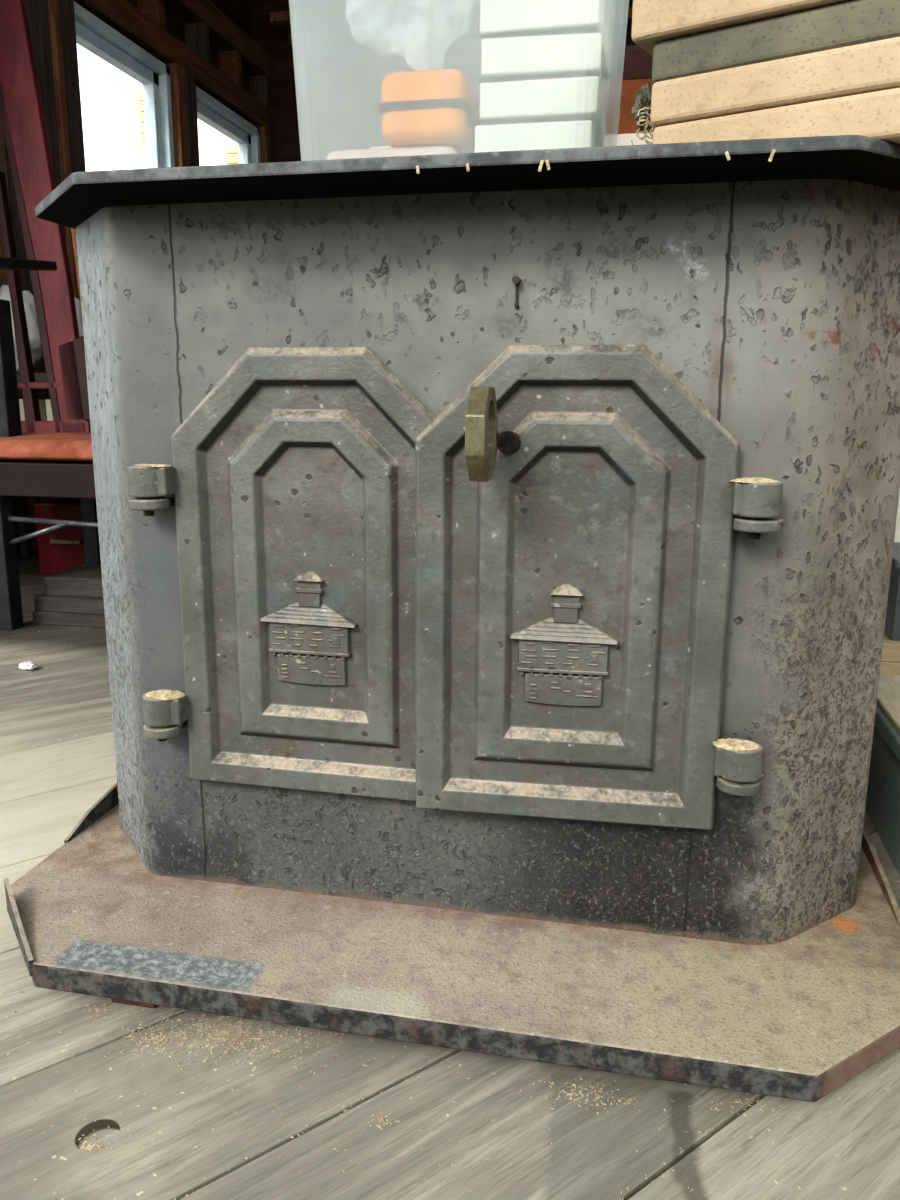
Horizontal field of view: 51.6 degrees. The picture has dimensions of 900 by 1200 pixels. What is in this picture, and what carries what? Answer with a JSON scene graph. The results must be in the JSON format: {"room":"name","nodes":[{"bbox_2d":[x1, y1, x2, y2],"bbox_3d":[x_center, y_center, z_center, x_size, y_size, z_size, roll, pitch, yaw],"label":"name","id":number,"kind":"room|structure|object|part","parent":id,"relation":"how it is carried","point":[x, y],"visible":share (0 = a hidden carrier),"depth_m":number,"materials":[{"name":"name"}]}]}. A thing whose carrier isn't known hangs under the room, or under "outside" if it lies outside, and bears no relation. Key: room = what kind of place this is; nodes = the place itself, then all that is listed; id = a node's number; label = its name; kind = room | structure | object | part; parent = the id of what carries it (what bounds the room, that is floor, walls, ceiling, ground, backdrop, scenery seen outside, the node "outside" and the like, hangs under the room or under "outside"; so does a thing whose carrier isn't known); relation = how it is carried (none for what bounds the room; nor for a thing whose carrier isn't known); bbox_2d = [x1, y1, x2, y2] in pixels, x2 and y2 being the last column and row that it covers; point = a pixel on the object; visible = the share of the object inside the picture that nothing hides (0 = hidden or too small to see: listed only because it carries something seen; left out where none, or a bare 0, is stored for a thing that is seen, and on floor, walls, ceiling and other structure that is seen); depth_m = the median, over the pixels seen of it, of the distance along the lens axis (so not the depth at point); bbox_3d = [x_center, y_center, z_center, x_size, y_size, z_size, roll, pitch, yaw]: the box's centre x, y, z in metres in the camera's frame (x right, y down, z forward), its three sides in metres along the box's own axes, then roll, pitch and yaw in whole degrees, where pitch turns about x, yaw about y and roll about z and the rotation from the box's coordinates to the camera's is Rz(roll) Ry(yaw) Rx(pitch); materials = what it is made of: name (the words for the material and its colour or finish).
{"room":"storage shed","nodes":[
{"label":"storage shed","id":0,"kind":"room"},
{"bbox_2d":[127,0,250,93],"bbox_3d":[-1.482,-1.635,3.417,0.030,2.900,3.900,3,12,12],"label":"wall","id":1,"kind":"structure","parent":0,"point":[237,11],"depth_m":4.72,"materials":[{"name":"brown wood"}]},
{"bbox_2d":[12,496,20,554],"bbox_3d":[-1.529,-1.115,2.990,0.100,1.965,0.050,3,12,12],"label":"trim","id":2,"kind":"structure","parent":1,"relation":"attached to","point":[13,497],"depth_m":3.18,"materials":[{"name":"brown wood"}]},
{"bbox_2d":[0,115,37,548],"bbox_3d":[-1.667,-0.992,2.419,0.070,1.965,1.550,3,12,12],"label":"trim","id":3,"kind":"structure","parent":1,"relation":"attached to","point":[3,165],"depth_m":3.10,"materials":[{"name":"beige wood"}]},
{"bbox_2d":[4,0,65,501],"bbox_3d":[-1.469,-1.180,3.292,0.090,1.965,0.260,3,12,12],"label":"trim","id":4,"kind":"structure","parent":1,"relation":"attached to","point":[37,10],"depth_m":3.21,"materials":[{"name":"brown wood"}]},
{"bbox_2d":[47,0,79,299],"bbox_3d":[-1.429,-1.211,3.437,0.108,1.965,0.035,3,12,12],"label":"trim","id":5,"kind":"structure","parent":1,"relation":"attached to","point":[53,5],"depth_m":3.30,"materials":[{"name":"brown wood"}]},
{"bbox_2d":[58,0,85,173],"bbox_3d":[-1.416,-1.226,3.504,0.104,1.965,0.095,3,12,12],"label":"trim","id":6,"kind":"structure","parent":1,"relation":"attached to","point":[66,7],"depth_m":3.35,"materials":[{"name":"brown wood"}]},
{"bbox_2d":[74,2,174,167],"bbox_3d":[-1.358,-1.740,3.799,0.090,1.045,0.826,3,12,12],"label":"window","id":7,"kind":"structure","parent":1,"relation":"in","point":[93,34],"depth_m":3.96,"materials":[{"name":"white plastic"}]},
{"bbox_2d":[137,92,145,146],"bbox_3d":[-1.371,-2.233,4.316,0.150,0.230,0.026,3,12,12],"label":"window shutter","id":8,"kind":"object","parent":1,"relation":"attached to","point":[140,94],"visible":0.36,"depth_m":4.32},
{"bbox_2d":[137,0,165,29],"bbox_3d":[-1.265,-2.507,3.940,0.100,0.165,0.050,3,12,12],"label":"trim","id":9,"kind":"structure","parent":1,"relation":"attached to","point":[154,9],"depth_m":3.92,"materials":[{"name":"brown wood"}]},
{"bbox_2d":[74,0,266,125],"bbox_3d":[-1.425,-2.217,3.216,0.105,0.095,3.780,3,12,12],"label":"wooden beam","id":10,"kind":"structure","parent":1,"relation":"attached to","point":[122,16],"depth_m":4.03,"materials":[{"name":"brown wood"}]},
{"bbox_2d":[164,63,188,166],"bbox_3d":[-1.242,-1.402,4.322,0.100,1.965,0.065,3,12,12],"label":"trim","id":11,"kind":"structure","parent":1,"relation":"attached to","point":[177,79],"depth_m":4.13,"materials":[{"name":"brown wood"}]},
{"bbox_2d":[184,68,199,165],"bbox_3d":[-1.222,-1.420,4.406,0.104,1.965,0.090,3,12,12],"label":"trim","id":12,"kind":"structure","parent":1,"relation":"attached to","point":[190,80],"depth_m":4.22,"materials":[{"name":"brown wood"}]},
{"bbox_2d":[184,22,209,62],"bbox_3d":[-1.179,-2.593,4.342,0.100,0.165,0.050,3,12,12],"label":"trim","id":13,"kind":"structure","parent":1,"relation":"attached to","point":[196,34],"depth_m":4.32,"materials":[{"name":"brown wood"}]},
{"bbox_2d":[164,0,268,75],"bbox_3d":[-1.418,-2.484,3.183,0.105,0.110,3.830,3,12,12],"label":"trim","id":14,"kind":"structure","parent":1,"relation":"attached to","point":[224,34],"depth_m":4.51,"materials":[{"name":"brown wood"}]},
{"bbox_2d":[196,86,260,163],"bbox_3d":[-1.160,-1.938,4.719,0.090,1.045,0.868,3,12,12],"label":"window","id":15,"kind":"structure","parent":1,"relation":"in","point":[210,110],"depth_m":4.75,"materials":[{"name":"white plastic"}]},
{"bbox_2d":[219,50,241,87],"bbox_3d":[-1.105,-2.668,4.686,0.100,0.165,0.050,3,12,12],"label":"trim","id":16,"kind":"structure","parent":1,"relation":"attached to","point":[230,65],"depth_m":4.66,"materials":[{"name":"brown wood"}]},
{"bbox_2d":[255,126,268,162],"bbox_3d":[-1.043,-1.601,5.243,0.104,1.965,0.030,3,12,12],"label":"trim","id":17,"kind":"structure","parent":1,"relation":"attached to","point":[264,136],"depth_m":5.04,"materials":[{"name":"brown wood"}]},
{"bbox_2d":[250,0,636,161],"bbox_3d":[1.213,-1.917,4.789,4.750,2.900,0.050,3,12,12],"label":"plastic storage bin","id":18,"kind":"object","parent":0,"point":[324,99],"depth_m":4.96,"materials":[{"name":"clear plastic"}]},
{"bbox_2d":[225,145,238,164],"bbox_3d":[-1.205,-2.451,5.300,0.140,0.260,0.026,3,12,12],"label":"window shutter","id":19,"kind":"object","parent":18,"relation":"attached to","point":[232,151],"visible":0.25,"depth_m":5.28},
{"bbox_2d":[249,75,271,162],"bbox_3d":[-1.036,-1.736,5.254,0.100,2.225,0.040,3,12,12],"label":"trim","id":20,"kind":"structure","parent":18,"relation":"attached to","point":[258,84],"depth_m":5.02,"materials":[{"name":"brown wood"}]},
{"bbox_2d":[0,548,899,1199],"bbox_3d":[0.419,0.279,1.435,4.550,0.080,7.600,3,12,12],"label":"floor","id":21,"kind":"structure","parent":0,"point":[57,748],"depth_m":0.72,"materials":[{"name":"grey wood"}]},
{"bbox_2d":[18,661,36,669],"bbox_3d":[-0.842,0.131,1.856,0.039,0.017,0.026,3,12,12],"label":"paper scrap","id":22,"kind":"object","parent":21,"relation":"on","point":[29,665],"visible":1,"depth_m":1.85,"materials":[{"name":"white paper"}]},
{"bbox_2d":[16,373,46,557],"bbox_3d":[-1.218,-0.519,2.880,0.530,0.850,0.320,3,12,12],"label":"storage shelf","id":23,"kind":"object","parent":21,"relation":"on","point":[21,502],"visible":0.1,"depth_m":3.12,"materials":[{"name":"brown wood"}]},
{"bbox_2d":[0,285,42,372],"bbox_3d":[-1.314,-0.815,2.803,0.185,0.255,0.180,3,12,12],"label":"plastic sack","id":24,"kind":"object","parent":23,"relation":"on","point":[28,298],"visible":0.3,"depth_m":2.77,"materials":[{"name":"plastic"}]},
{"bbox_3d":[-1.433,-0.561,3.068,0.026,0.850,0.026,3,12,12],"label":"corner post","id":25,"kind":"part","parent":23,"relation":"part of","materials":[{"name":"brown wood"}]},
{"bbox_2d":[19,399,45,420],"bbox_3d":[-1.302,-0.496,2.850,0.090,0.235,0.100,3,12,12],"label":"box","id":26,"kind":"object","parent":23,"relation":"on","point":[41,401],"visible":0.18,"depth_m":2.84,"materials":[{"name":"beige cardboard"}]},
{"bbox_2d":[45,399,53,420],"bbox_3d":[-1.161,-0.493,2.841,0.090,0.235,0.100,0,12,0],"label":"box","id":27,"kind":"object","parent":23,"relation":"on","point":[48,402],"visible":0.09,"depth_m":2.77,"materials":[{"name":"beige cardboard"}]},
{"bbox_2d":[74,296,83,336],"bbox_3d":[-1.141,-0.805,2.812,0.106,0.236,0.119,9,15,34],"label":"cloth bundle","id":28,"kind":"object","parent":23,"relation":"on","point":[77,301],"visible":0.05,"depth_m":2.78,"materials":[{"name":"white fabric"}]},
{"bbox_2d":[0,0,100,629],"bbox_3d":[-0.867,-0.856,2.308,1.087,1.755,0.715,3,12,12],"label":"chair","id":29,"kind":"object","parent":21,"relation":"on","point":[21,108],"visible":0.42,"depth_m":2.53,"materials":[{"name":"red paint"}]},
{"bbox_3d":[-1.036,-0.087,2.160,0.044,0.312,0.044,3,12,12],"label":"leg","id":30,"kind":"part","parent":29,"relation":"part of","materials":[{"name":"black paint"}]},
{"bbox_3d":[-1.056,-0.798,2.210,0.110,0.056,0.327,1,12,1],"label":"armrest","id":31,"kind":"part","parent":29,"relation":"part of","materials":[{"name":"black paint"}]},
{"bbox_3d":[-1.122,-0.590,2.560,0.166,0.019,0.032,3,12,12],"label":"rail","id":32,"kind":"part","parent":29,"relation":"part of","materials":[{"name":"red paint"}]},
{"bbox_3d":[-1.140,-1.125,2.558,0.092,1.337,0.483,-11,16,-41],"label":"post","id":33,"kind":"part","parent":29,"relation":"part of","materials":[{"name":"red paint"}]},
{"bbox_2d":[0,433,92,461],"bbox_3d":[-0.855,-0.377,2.268,1.000,0.056,0.430,3,12,12],"label":"seat cushion","id":34,"kind":"object","parent":29,"relation":"on","point":[26,446],"visible":0.24,"depth_m":2.09,"materials":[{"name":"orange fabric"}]},
{"bbox_3d":[-1.168,-0.469,2.576,0.404,0.056,0.044,3,12,12],"label":"rail","id":35,"kind":"part","parent":29,"relation":"part of","materials":[{"name":"red paint"}]},
{"bbox_3d":[-0.961,-0.601,2.522,0.224,0.228,0.060,3,12,12],"label":"panel","id":36,"kind":"part","parent":29,"relation":"part of","materials":[{"name":"red wood"}]},
{"bbox_3d":[-0.960,-0.163,2.514,0.044,0.312,0.044,3,12,12],"label":"leg","id":37,"kind":"part","parent":29,"relation":"part of","materials":[{"name":"black paint"}]},
{"bbox_2d":[34,498,84,574],"bbox_3d":[-1.130,-0.203,2.912,0.210,0.220,0.252,3,12,12],"label":"tool chest","id":38,"kind":"object","parent":21,"relation":"on","point":[62,549],"visible":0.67,"depth_m":2.81,"materials":[{"name":"metal"}]},
{"bbox_3d":[-1.155,-0.174,2.797,0.100,0.012,0.010,3,12,12],"label":"tool chest handle","id":39,"kind":"part","parent":38,"relation":"part of","materials":[{"name":"gold metal"}]},
{"bbox_2d":[32,611,105,627],"bbox_3d":[-0.758,0.026,2.313,0.444,0.030,0.260,3,12,11],"label":"board","id":40,"kind":"object","parent":21,"relation":"on","point":[39,617],"visible":0.2,"depth_m":2.21,"materials":[{"name":"grey wood"}]},
{"bbox_2d":[34,593,104,614],"bbox_3d":[-0.760,-0.004,2.296,0.430,0.035,0.240,3,13,12],"label":"board","id":41,"kind":"object","parent":40,"relation":"on","point":[67,604],"visible":0.22,"depth_m":2.21,"materials":[{"name":"grey wood"}]},
{"bbox_2d":[44,564,102,597],"bbox_3d":[-0.760,-0.044,2.288,0.400,0.045,0.180,2,12,8],"label":"board","id":42,"kind":"object","parent":41,"relation":"on","point":[83,580],"visible":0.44,"depth_m":2.22,"materials":[{"name":"grey wood"}]},
{"bbox_2d":[0,986,882,1199],"bbox_3d":[-0.191,0.390,0.720,1.248,0.001,0.567,3,12,12],"label":"sawdust","id":43,"kind":"object","parent":21,"relation":"on","point":[228,1032],"visible":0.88,"depth_m":0.78},
{"bbox_2d":[4,135,899,1101],"bbox_3d":[0.035,-0.043,1.048,0.873,0.710,0.766,3,12,12],"label":"wood stove","id":44,"kind":"object","parent":21,"relation":"on","point":[495,555],"visible":1,"depth_m":0.81,"materials":[{"name":"metal"}]},
{"bbox_3d":[0.034,0.267,1.116,0.872,0.024,0.764,3,12,12],"label":"hearth plate","id":45,"kind":"part","parent":44,"relation":"part of","materials":[{"name":"brown metal"}]},
{"bbox_2d":[416,149,775,173],"bbox_3d":[0.099,-0.310,0.661,0.253,0.008,0.002,3,12,12],"label":"chips","id":46,"kind":"object","parent":44,"relation":"attached to","point":[773,150],"visible":1,"depth_m":0.67,"materials":[{"name":"beige wood"}]},
{"bbox_2d":[631,81,652,130],"bbox_3d":[0.160,-0.401,0.759,0.023,0.039,0.023,-10,16,-38],"label":"scrap","id":47,"kind":"object","parent":44,"relation":"on","point":[643,98],"visible":0.55,"depth_m":0.75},
{"bbox_2d":[631,107,658,144],"bbox_3d":[0.158,-0.370,0.730,0.030,0.027,0.017,3,12,12],"label":"wood shavings","id":48,"kind":"object","parent":44,"relation":"on","point":[640,119],"visible":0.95,"depth_m":0.73},
{"bbox_2d":[653,88,899,144],"bbox_3d":[0.341,-0.350,0.722,0.310,0.032,0.200,8,15,33],"label":"brick","id":49,"kind":"object","parent":44,"relation":"on","point":[876,114],"visible":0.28,"depth_m":0.66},
{"bbox_2d":[650,37,899,126],"bbox_3d":[0.338,-0.382,0.716,0.310,0.031,0.200,8,15,33],"label":"brick","id":50,"kind":"object","parent":49,"relation":"on","point":[873,66],"visible":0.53,"depth_m":0.67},
{"bbox_2d":[652,0,899,82],"bbox_3d":[0.339,-0.413,0.714,0.310,0.029,0.200,8,15,33],"label":"brick","id":51,"kind":"object","parent":50,"relation":"on","point":[855,22],"visible":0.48,"depth_m":0.67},
{"bbox_2d":[631,0,853,56],"bbox_3d":[0.334,-0.444,0.709,0.330,0.033,0.210,8,15,33],"label":"brick","id":52,"kind":"object","parent":51,"relation":"on","point":[654,22],"visible":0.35,"depth_m":0.69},
{"bbox_3d":[0.019,-0.562,0.911,0.340,0.359,0.298,3,12,12],"label":"storage bin","id":53,"kind":"object","parent":44,"relation":"on","visible":0},
{"bbox_2d":[325,145,457,159],"bbox_3d":[-0.048,-0.412,0.932,0.133,0.055,0.110,3,12,12],"label":"pouch","id":54,"kind":"object","parent":53,"relation":"in","point":[441,149],"visible":0.13,"depth_m":0.88,"materials":[{"name":"fabric"}]},
{"bbox_2d":[377,69,480,152],"bbox_3d":[-0.018,-0.465,0.898,0.082,0.062,0.092,3,12,12],"label":"box","id":55,"kind":"object","parent":54,"relation":"on","point":[430,107],"visible":0.8,"depth_m":0.86,"materials":[{"name":"plastic"}]},
{"bbox_3d":[0.093,-0.396,0.919,0.106,0.030,0.150,3,12,12],"label":"carton","id":56,"kind":"object","parent":53,"relation":"in","visible":0},
{"bbox_3d":[0.092,-0.413,0.917,0.100,0.005,0.144,3,12,12],"label":"divider","id":57,"kind":"object","parent":56,"relation":"on","visible":0},
{"bbox_2d":[475,120,595,152],"bbox_3d":[0.088,-0.430,0.912,0.106,0.030,0.150,3,12,11],"label":"carton","id":58,"kind":"object","parent":57,"relation":"on","point":[565,134],"visible":0.29,"depth_m":0.84,"materials":[{"name":"white cardboard"}]},
{"bbox_2d":[481,115,597,146],"bbox_3d":[0.092,-0.448,0.910,0.100,0.005,0.144,3,12,12],"label":"divider","id":59,"kind":"object","parent":58,"relation":"on","point":[573,117],"visible":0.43,"depth_m":0.84,"materials":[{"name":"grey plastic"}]},
{"bbox_2d":[480,76,604,146],"bbox_3d":[0.094,-0.465,0.903,0.106,0.030,0.150,3,12,11],"label":"carton","id":60,"kind":"object","parent":59,"relation":"on","point":[576,95],"visible":0.63,"depth_m":0.83,"materials":[{"name":"white cardboard"}]},
{"bbox_2d":[481,71,593,82],"bbox_3d":[0.092,-0.483,0.902,0.100,0.005,0.144,3,12,12],"label":"divider","id":61,"kind":"object","parent":60,"relation":"on","point":[585,73],"visible":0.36,"depth_m":0.83,"materials":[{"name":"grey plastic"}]},
{"bbox_2d":[481,33,601,90],"bbox_3d":[0.092,-0.500,0.896,0.106,0.030,0.150,2,12,9],"label":"carton","id":62,"kind":"object","parent":61,"relation":"on","point":[547,54],"visible":0.56,"depth_m":0.82,"materials":[{"name":"white cardboard"}]},
{"bbox_2d":[482,27,601,85],"bbox_3d":[0.092,-0.517,0.895,0.100,0.005,0.144,3,12,12],"label":"divider","id":63,"kind":"object","parent":62,"relation":"on","point":[581,30],"visible":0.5,"depth_m":0.82,"materials":[{"name":"pale grey plastic"}]},
{"bbox_2d":[480,0,610,79],"bbox_3d":[0.095,-0.534,0.888,0.106,0.030,0.150,3,13,12],"label":"carton","id":64,"kind":"object","parent":63,"relation":"on","point":[496,16],"visible":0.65,"depth_m":0.82,"materials":[{"name":"white cardboard"}]},
{"bbox_2d":[370,133,652,148],"bbox_3d":[0.276,-0.356,1.904,0.740,0.962,0.540,3,12,12],"label":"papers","id":65,"kind":"object","parent":21,"relation":"on","point":[614,139],"visible":0.06,"depth_m":1.53,"materials":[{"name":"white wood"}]},
{"bbox_2d":[601,45,654,134],"bbox_3d":[0.325,-0.888,1.716,0.344,0.157,0.264,3,12,12],"label":"carton","id":66,"kind":"object","parent":65,"relation":"on","point":[630,65],"visible":0.08,"depth_m":1.59,"materials":[{"name":"brown cardboard"}]},
{"bbox_3d":[0.326,-0.939,1.705,0.344,0.052,0.264,3,12,12],"label":"carton lid","id":67,"kind":"part","parent":66,"relation":"part of","materials":[{"name":"cardboard"}]},
{"bbox_2d":[865,674,899,873],"bbox_3d":[0.711,0.256,0.991,0.419,0.158,0.654,3,12,12],"label":"chest","id":68,"kind":"object","parent":21,"relation":"on","point":[882,806],"visible":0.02,"depth_m":1.15,"materials":[{"name":"green paint"}]},
{"bbox_2d":[894,490,899,541],"bbox_3d":[1.359,-0.401,2.168,0.870,0.950,0.430,3,12,12],"label":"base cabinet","id":69,"kind":"object","parent":21,"relation":"on","point":[897,528],"visible":0.02,"depth_m":2.09,"materials":[{"name":"wood"}]},
{"bbox_3d":[1.072,0.174,1.628,0.760,0.050,0.220,3,12,12],"label":"board","id":70,"kind":"object","parent":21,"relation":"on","visible":0},
{"bbox_3d":[1.092,0.140,1.616,0.760,0.022,0.220,3,12,12],"label":"board","id":71,"kind":"object","parent":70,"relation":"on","visible":0},
{"bbox_2d":[880,661,899,674],"bbox_3d":[1.082,0.113,1.612,0.760,0.030,0.220,3,12,12],"label":"board","id":72,"kind":"object","parent":71,"relation":"on","point":[892,668],"visible":0.02,"depth_m":1.57,"materials":[{"name":"brown wood"}]},
{"bbox_2d":[881,633,899,661],"bbox_3d":[1.102,0.083,1.602,0.760,0.032,0.220,3,12,12],"label":"board","id":73,"kind":"object","parent":72,"relation":"on","point":[890,650],"visible":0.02,"depth_m":1.57,"materials":[{"name":"brown wood"}]},
{"bbox_2d":[884,542,899,640],"bbox_3d":[1.060,-0.005,1.602,0.610,0.140,0.220,3,12,12],"label":"tote","id":74,"kind":"object","parent":73,"relation":"on","point":[892,622],"visible":0.43,"depth_m":1.58,"materials":[{"name":"plastic"}]},
{"bbox_3d":[1.061,-0.066,1.589,0.610,0.015,0.220,3,12,12],"label":"tote lid","id":75,"kind":"part","parent":74,"relation":"part of","materials":[{"name":"grey plastic"}]},
{"bbox_3d":[3.105,-1.444,2.656,0.050,2.900,3.550,3,12,12],"label":"wall","id":76,"kind":"structure","parent":0,"visible":0},
{"bbox_2d":[270,0,610,26],"bbox_3d":[1.243,-2.866,4.327,4.400,0.045,0.070,3,12,12],"label":"trim","id":77,"kind":"structure","parent":76,"relation":"attached to","point":[414,7],"depth_m":4.64,"materials":[{"name":"brown plastic"}]},
{"bbox_2d":[289,7,632,46],"bbox_3d":[1.292,-2.833,4.449,4.350,0.050,0.050,3,12,12],"label":"trim","id":78,"kind":"structure","parent":76,"relation":"attached to","point":[623,14],"depth_m":4.75,"materials":[{"name":"white plastic"}]}
]}

